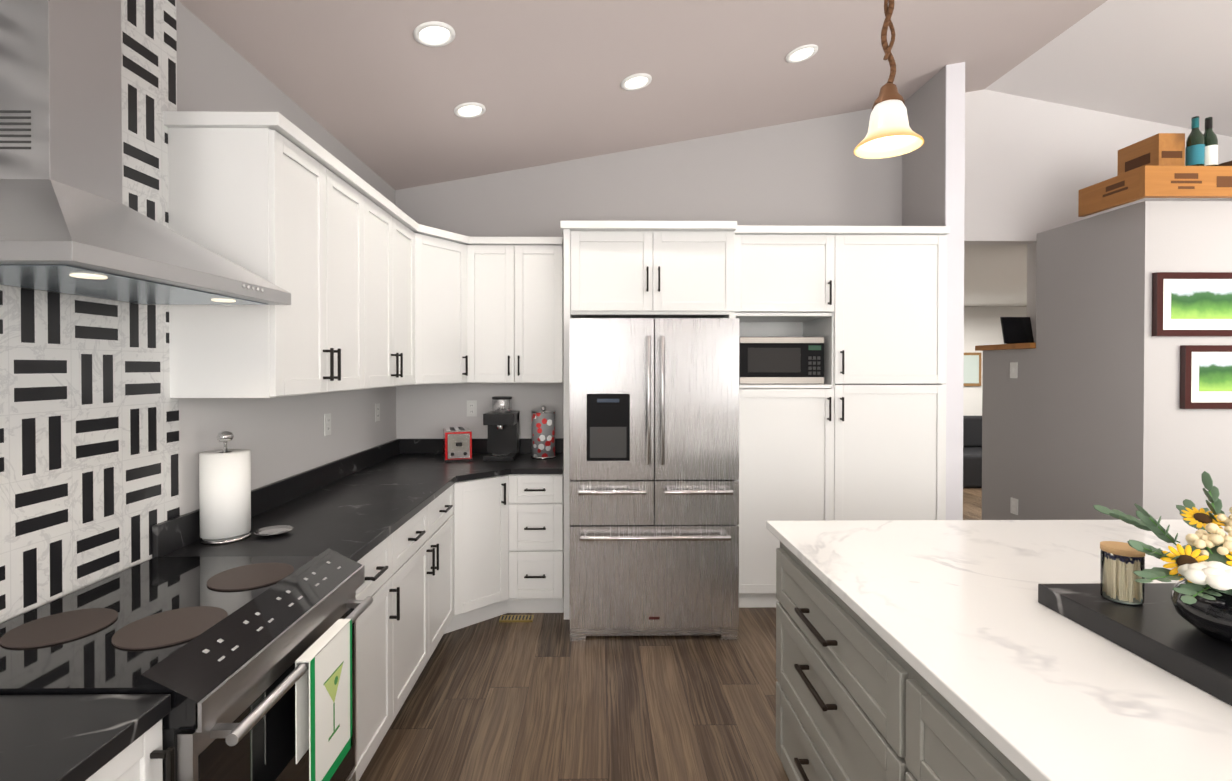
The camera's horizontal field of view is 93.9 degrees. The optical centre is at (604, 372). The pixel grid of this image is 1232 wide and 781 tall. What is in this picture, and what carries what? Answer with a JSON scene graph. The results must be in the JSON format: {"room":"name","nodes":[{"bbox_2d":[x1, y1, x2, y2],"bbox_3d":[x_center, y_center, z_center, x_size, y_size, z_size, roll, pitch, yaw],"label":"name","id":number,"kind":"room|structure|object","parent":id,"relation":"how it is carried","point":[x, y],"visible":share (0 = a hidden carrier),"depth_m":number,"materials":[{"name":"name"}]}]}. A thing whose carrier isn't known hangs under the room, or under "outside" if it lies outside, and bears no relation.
{"room":"kitchen","nodes":[
{"label":"kitchen","id":0,"kind":"room"},
{"bbox_2d":[0,0,394,623],"bbox_3d":[-1.511,0.023,0.591,0.120,3.000,7.270,0,1,-1],"label":"wall","id":1,"kind":"structure","parent":0,"point":[216,72],"depth_m":2.24,"materials":[{"name":"grey paint"}]},
{"bbox_2d":[0,0,179,622],"bbox_3d":[-1.444,-0.332,0.360,0.008,1.886,3.212,0,1,-1],"label":"tile backsplash","id":2,"kind":"structure","parent":1,"relation":"attached to","point":[89,456],"depth_m":1.65,"materials":[{"name":"white tile"}]},
{"bbox_2d":[0,0,290,304],"bbox_3d":[-1.220,-0.747,1.438,0.462,1.085,0.760,0,1,-1],"label":"range hood","id":3,"kind":"object","parent":1,"relation":"attached to","point":[71,223],"visible":1,"depth_m":1.34,"materials":[{"name":"silver metal"}]},
{"bbox_2d":[163,111,362,397],"bbox_3d":[-1.289,-0.393,2.324,0.356,0.950,0.797,0,1,-1],"label":"upper cabinet","id":4,"kind":"object","parent":1,"relation":"attached to","point":[254,190],"depth_m":1.93,"materials":[{"name":"white wood"}]},
{"bbox_2d":[152,439,398,557],"bbox_3d":[-1.459,0.534,2.978,0.020,0.106,2.260,0,1,-1],"label":"backsplash","id":5,"kind":"structure","parent":1,"relation":"attached to","point":[175,533],"depth_m":2.57,"materials":[{"name":"black stone"}]},
{"bbox_2d":[179,383,563,515],"bbox_3d":[-0.864,0.281,3.047,1.230,0.440,2.138,0,1,-1],"label":"wall","id":6,"kind":"structure","parent":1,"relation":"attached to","point":[280,438],"depth_m":3.06,"materials":[{"name":"white paint"}]},
{"bbox_2d":[324,413,330,435],"bbox_3d":[-1.474,0.276,3.059,0.008,0.114,0.070,0,1,-1],"label":"electrical outlet","id":7,"kind":"object","parent":6,"relation":"attached to","point":[327,424],"visible":1,"depth_m":3.05,"materials":[{"name":"white plastic"}]},
{"bbox_2d":[375,403,379,421],"bbox_3d":[-1.482,0.260,3.749,0.008,0.114,0.070,0,1,-1],"label":"electrical outlet","id":8,"kind":"object","parent":6,"relation":"attached to","point":[377,412],"visible":1,"depth_m":3.74,"materials":[{"name":"white plastic"}]},
{"bbox_2d":[467,400,476,415],"bbox_3d":[-0.951,0.256,4.110,0.070,0.114,0.008,0,1,-1],"label":"electrical outlet","id":9,"kind":"object","parent":6,"relation":"attached to","point":[471,407],"visible":1,"depth_m":4.11,"materials":[{"name":"white plastic"}]},
{"bbox_2d":[363,180,418,388],"bbox_3d":[-1.281,-0.399,3.034,0.388,0.950,0.849,0,1,-1],"label":"upper cabinet","id":10,"kind":"object","parent":1,"relation":"attached to","point":[381,289],"depth_m":2.98,"materials":[{"name":"white wood"}]},
{"bbox_2d":[419,224,474,384],"bbox_3d":[-1.167,-0.405,3.726,0.632,0.950,0.753,0,1,-1],"label":"upper cabinet","id":11,"kind":"object","parent":1,"relation":"attached to","point":[446,258],"depth_m":3.61,"materials":[{"name":"white wood"}]},
{"bbox_2d":[359,488,981,780],"bbox_3d":[3.003,1.532,2.881,9.200,0.060,11.720,0,1,-1],"label":"floor","id":12,"kind":"structure","parent":0,"point":[541,697],"depth_m":2.58,"materials":[{"name":"brown wood"}]},
{"bbox_2d":[96,722,174,780],"bbox_3d":[-1.140,1.081,0.943,0.621,0.878,0.281,0,1,-1],"label":"base cabinet","id":13,"kind":"object","parent":12,"relation":"on","point":[144,762],"depth_m":1.04,"materials":[{"name":"white wood"}]},
{"bbox_2d":[0,694,170,780],"bbox_3d":[-1.122,0.632,0.023,0.636,0.035,2.114,0,1,-1],"label":"countertop","id":14,"kind":"structure","parent":13,"relation":"on","point":[43,737],"depth_m":0.98,"materials":[{"name":"black stone"}]},
{"bbox_2d":[0,548,372,780],"bbox_3d":[-1.075,1.042,1.470,0.713,0.947,0.760,0,1,-1],"label":"range","id":15,"kind":"object","parent":12,"relation":"on","point":[248,663],"visible":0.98,"depth_m":1.37,"materials":[{"name":"grey glass"}]},
{"bbox_2d":[354,570,390,780],"bbox_3d":[-1.154,1.070,2.101,0.621,0.878,0.491,0,1,-1],"label":"base cabinet","id":16,"kind":"object","parent":12,"relation":"on","point":[373,626],"depth_m":2.10,"materials":[{"name":"white wood"}]},
{"bbox_2d":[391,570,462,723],"bbox_3d":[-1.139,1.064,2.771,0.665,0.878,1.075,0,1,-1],"label":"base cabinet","id":17,"kind":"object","parent":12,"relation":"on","point":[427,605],"depth_m":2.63,"materials":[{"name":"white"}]},
{"bbox_2d":[151,454,563,569],"bbox_3d":[-0.862,0.605,2.985,1.224,0.035,2.260,0,1,-1],"label":"countertop","id":18,"kind":"structure","parent":17,"relation":"on","point":[404,511],"depth_m":3.04,"materials":[{"name":"black stone"}]},
{"bbox_2d":[199,431,250,544],"bbox_3d":[-1.360,0.402,2.061,0.156,0.385,0.156,0,1,-1],"label":"paper towel holder","id":19,"kind":"object","parent":18,"relation":"on","point":[225,493],"visible":1,"depth_m":2.00,"materials":[{"name":"white paper"}]},
{"bbox_2d":[254,525,292,536],"bbox_3d":[-1.220,0.587,2.120,0.128,0.014,0.128,0,1,-1],"label":"dish","id":20,"kind":"object","parent":18,"relation":"on","point":[271,531],"visible":1,"depth_m":2.13,"materials":[{"name":"silver metal"}]},
{"bbox_2d":[442,427,472,461],"bbox_3d":[-0.996,0.479,3.880,0.180,0.200,0.303,0,1,-19],"label":"toaster","id":21,"kind":"object","parent":18,"relation":"on","point":[457,443],"visible":1,"depth_m":3.75,"materials":[{"name":"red metal"}]},
{"bbox_2d":[483,396,518,460],"bbox_3d":[-0.699,0.371,3.899,0.200,0.414,0.280,0,1,-1],"label":"coffee maker","id":22,"kind":"object","parent":18,"relation":"on","point":[501,419],"visible":1,"depth_m":3.88,"materials":[{"name":"black plastic"}]},
{"bbox_2d":[531,406,555,458],"bbox_3d":[-0.419,0.402,3.922,0.170,0.352,0.170,0,1,-1],"label":"carousel","id":23,"kind":"object","parent":18,"relation":"on","point":[543,432],"visible":1,"depth_m":3.85,"materials":[{"name":"silver metal"}]},
{"bbox_2d":[499,615,533,621],"bbox_3d":[-0.534,1.490,3.483,0.200,0.012,0.075,0,1,-1],"label":"floor vent","id":24,"kind":"object","parent":12,"relation":"in","point":[516,618],"visible":1,"depth_m":3.47,"materials":[{"name":"gold metal"}]},
{"bbox_2d":[511,466,563,612],"bbox_3d":[-0.451,1.055,3.796,0.383,0.878,0.655,0,1,-1],"label":"base cabinet","id":25,"kind":"object","parent":12,"relation":"on","point":[540,589],"depth_m":3.52,"materials":[{"name":"white wood"}]},
{"bbox_2d":[569,318,738,640],"bbox_3d":[0.270,0.596,3.572,0.940,1.800,0.919,0,1,-1],"label":"fridge","id":26,"kind":"object","parent":12,"relation":"on","point":[654,476],"visible":1,"depth_m":3.18,"materials":[{"name":"grey metal"}]},
{"bbox_2d":[767,528,1041,780],"bbox_3d":[1.667,1.072,0.683,2.084,0.900,3.118,0,1,-1],"label":"kitchen island","id":27,"kind":"object","parent":12,"relation":"on","point":[850,706],"depth_m":1.53,"materials":[{"name":"grey"}]},
{"bbox_2d":[766,520,1231,780],"bbox_3d":[1.699,0.607,0.678,2.100,0.030,3.160,0,1,-1],"label":"island countertop","id":28,"kind":"structure","parent":27,"relation":"on","point":[1012,621],"depth_m":1.24,"materials":[{"name":"white stone"}]},
{"bbox_2d":[1100,541,1144,605],"bbox_3d":[1.220,0.472,1.356,0.080,0.126,0.080,0,1,-1],"label":"jar","id":29,"kind":"object","parent":28,"relation":"on","point":[1119,567],"visible":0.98,"depth_m":1.34,"materials":[{"name":"clear glass"}]},
{"bbox_2d":[1093,471,1231,643],"bbox_3d":[1.217,0.371,1.178,0.438,0.330,0.351,0,1,-1],"label":"flower vase","id":30,"kind":"object","parent":28,"relation":"on","point":[1201,572],"visible":1,"depth_m":1.12,"materials":[{"name":"black ceramic"}]},
{"bbox_2d":[963,416,981,487],"bbox_3d":[5.398,1.034,7.695,2.300,0.850,0.900,0,1,-1],"label":"sofa","id":31,"kind":"object","parent":12,"relation":"on","point":[972,451],"depth_m":7.53,"materials":[{"name":"black"}]},
{"bbox_2d":[178,0,1231,189],"bbox_3d":[3.029,-1.619,0.628,9.200,1.014,7.270,0,1,-1],"label":"ceiling","id":32,"kind":"structure","parent":0,"point":[376,87],"depth_m":3.14,"materials":[{"name":"grey paint"}]},
{"bbox_2d":[413,21,454,46],"bbox_3d":[-0.711,-1.412,2.402,0.168,0.036,0.170,0,1,-1],"label":"recessed light","id":33,"kind":"object","parent":32,"relation":"in","point":[434,34],"visible":1,"depth_m":2.40,"materials":[{"name":"white plastic"}]},
{"bbox_2d":[454,102,485,117],"bbox_3d":[-0.729,-1.417,3.107,0.168,0.036,0.170,0,1,-1],"label":"recessed light","id":34,"kind":"object","parent":32,"relation":"in","point":[471,109],"visible":1,"depth_m":3.10,"materials":[{"name":"white plastic"}]},
{"bbox_2d":[621,73,651,90],"bbox_3d":[0.171,-1.574,3.116,0.168,0.036,0.170,0,1,-1],"label":"recessed light","id":35,"kind":"object","parent":32,"relation":"in","point":[637,81],"visible":1,"depth_m":3.11,"materials":[{"name":"white plastic"}]},
{"bbox_2d":[786,44,817,62],"bbox_3d":[1.071,-1.732,3.125,0.168,0.036,0.170,0,1,-1],"label":"recessed light","id":36,"kind":"object","parent":32,"relation":"in","point":[802,53],"visible":1,"depth_m":3.12,"materials":[{"name":"white plastic"}]},
{"bbox_2d":[854,0,923,158],"bbox_3d":[0.876,-1.191,1.773,0.196,0.991,0.196,0,1,-1],"label":"pendant light","id":37,"kind":"object","parent":32,"relation":"hanging from","point":[890,133],"visible":1,"depth_m":1.76,"materials":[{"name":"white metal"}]},
{"bbox_2d":[739,337,823,383],"bbox_3d":[1.117,-0.078,3.817,0.534,0.300,0.377,0,1,-1],"label":"microwave","id":38,"kind":"object","parent":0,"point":[781,360],"visible":0.98,"depth_m":3.63,"materials":[{"name":"black plastic"}]},
{"bbox_2d":[395,89,1231,342],"bbox_3d":[2.988,-0.385,4.214,9.200,3.750,0.120,0,1,-1],"label":"wall","id":39,"kind":"structure","parent":0,"point":[1033,167],"depth_m":4.13,"materials":[{"name":"grey paint"}]},
{"bbox_2d":[399,438,563,453],"bbox_3d":[-0.863,0.524,4.104,1.199,0.106,0.020,0,1,-1],"label":"backsplash","id":40,"kind":"structure","parent":39,"relation":"attached to","point":[479,445],"depth_m":4.09,"materials":[{"name":"black stone"}]},
{"bbox_2d":[475,237,522,382],"bbox_3d":[-0.740,-0.407,3.907,0.407,0.950,0.400,0,1,-1],"label":"upper cabinet","id":41,"kind":"object","parent":39,"relation":"attached to","point":[498,260],"depth_m":3.76,"materials":[{"name":"white wood"}]},
{"bbox_2d":[523,237,563,382],"bbox_3d":[-0.463,-0.407,3.933,0.372,0.950,0.356,0,1,-1],"label":"upper cabinet","id":42,"kind":"object","parent":39,"relation":"attached to","point":[543,257],"depth_m":3.76,"materials":[{"name":"white wood"}]},
{"bbox_2d":[568,221,747,320],"bbox_3d":[0.318,-0.634,3.804,1.061,0.554,0.626,0,1,-1],"label":"upper cabinet","id":43,"kind":"object","parent":39,"relation":"attached to","point":[617,269],"depth_m":3.50,"materials":[{"name":"white wood"}]},
{"bbox_2d":[902,62,964,519],"bbox_3d":[2.199,-0.307,3.883,0.119,3.600,0.525,0,1,-1],"label":"wall","id":44,"kind":"structure","parent":0,"point":[933,179],"depth_m":3.63,"materials":[{"name":"grey paint"}]},
{"bbox_2d":[963,307,1026,415],"bbox_3d":[4.437,0.230,8.687,6.200,2.440,0.120,0,1,-1],"label":"wall","id":45,"kind":"structure","parent":0,"point":[982,325],"depth_m":8.62,"materials":[{"name":"white paint"}]},
{"bbox_2d":[963,353,980,385],"bbox_3d":[5.438,-0.049,8.617,0.400,0.500,0.033,0,1,-1],"label":"picture","id":46,"kind":"object","parent":45,"relation":"attached to","point":[972,369],"visible":0.57,"depth_m":8.60,"materials":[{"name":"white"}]},
{"bbox_2d":[964,245,1026,306],"bbox_3d":[4.462,-1.030,6.511,6.200,0.120,4.450,0,1,-1],"label":"ceiling","id":47,"kind":"structure","parent":0,"point":[995,275],"depth_m":5.74,"materials":[{"name":"white paint"}]},
{"bbox_2d":[982,201,1231,519],"bbox_3d":[4.087,0.268,3.873,2.210,2.450,1.340,0,1,-1],"label":"wall","id":48,"kind":"structure","parent":0,"point":[1083,413],"depth_m":3.42,"materials":[{"name":"grey paint"}]},
{"bbox_2d":[975,343,1035,350],"bbox_3d":[3.057,-0.191,4.274,0.230,0.039,0.585,0,1,-1],"label":"cap","id":49,"kind":"object","parent":48,"relation":"on","point":[1007,346],"visible":0.65,"depth_m":4.22,"materials":[{"name":"brown wood"}]},
{"bbox_2d":[1000,317,1033,343],"bbox_3d":[3.058,-0.310,4.237,0.270,0.199,0.077,0,1,-1],"label":"tablet","id":50,"kind":"object","parent":49,"relation":"on","point":[1016,330],"visible":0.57,"depth_m":4.22,"materials":[{"name":"black plastic"}]},
{"bbox_2d":[1010,497,1017,514],"bbox_3d":[2.974,0.971,4.176,0.008,0.114,0.070,0,1,-1],"label":"outlet","id":51,"kind":"object","parent":48,"relation":"attached to","point":[1014,506],"visible":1,"depth_m":4.17,"materials":[{"name":"white plastic"}]},
{"bbox_2d":[1010,362,1017,377],"bbox_3d":[2.973,-0.017,4.182,0.008,0.115,0.070,0,1,-1],"label":"switch plate","id":52,"kind":"object","parent":48,"relation":"attached to","point":[1013,369],"visible":1,"depth_m":4.17,"materials":[{"name":"white plastic"}]},
{"bbox_2d":[1078,166,1231,216],"bbox_3d":[4.052,-1.035,3.325,2.289,0.163,0.431,0,1,-1],"label":"crate","id":53,"kind":"object","parent":48,"relation":"on","point":[1169,182],"visible":1,"depth_m":3.10,"materials":[{"name":"brown wood"}]},
{"bbox_2d":[1117,133,1184,175],"bbox_3d":[3.215,-1.238,3.391,0.151,0.240,0.261,0,1,-1],"label":"crate","id":54,"kind":"object","parent":53,"relation":"on","point":[1163,149],"visible":0.75,"depth_m":3.29,"materials":[{"name":"brown wood"}]},
{"bbox_2d":[1185,116,1204,165],"bbox_3d":[3.337,-1.280,3.250,0.076,0.327,0.076,0,1,-1],"label":"wine bottle","id":55,"kind":"object","parent":53,"relation":"on","point":[1195,149],"visible":0.83,"depth_m":3.23,"materials":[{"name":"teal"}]},
{"bbox_2d":[1203,117,1217,165],"bbox_3d":[3.424,-1.281,3.261,0.076,0.327,0.076,0,1,-1],"label":"wine bottle","id":56,"kind":"object","parent":53,"relation":"on","point":[1211,146],"visible":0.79,"depth_m":3.23,"materials":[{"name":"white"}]},
{"bbox_2d":[1218,161,1231,165],"bbox_3d":[3.688,-1.163,3.335,0.260,0.090,0.260,0,1,-1],"label":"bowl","id":57,"kind":"object","parent":53,"relation":"on","point":[1228,163],"visible":0.08,"depth_m":3.30,"materials":[{"name":"brown"}]},
{"bbox_2d":[1152,272,1231,335],"bbox_3d":[3.355,-0.375,3.172,0.650,0.350,0.030,0,1,-1],"label":"picture frame","id":58,"kind":"object","parent":48,"relation":"attached to","point":[1191,303],"visible":1,"depth_m":3.17,"materials":[{"name":"red wood"}]},
{"bbox_2d":[1180,345,1231,408],"bbox_3d":[3.515,0.025,3.178,0.650,0.350,0.030,0,1,-1],"label":"picture frame","id":59,"kind":"object","parent":48,"relation":"attached to","point":[1205,376],"visible":0.98,"depth_m":3.18,"materials":[{"name":"red wood"}]}
]}

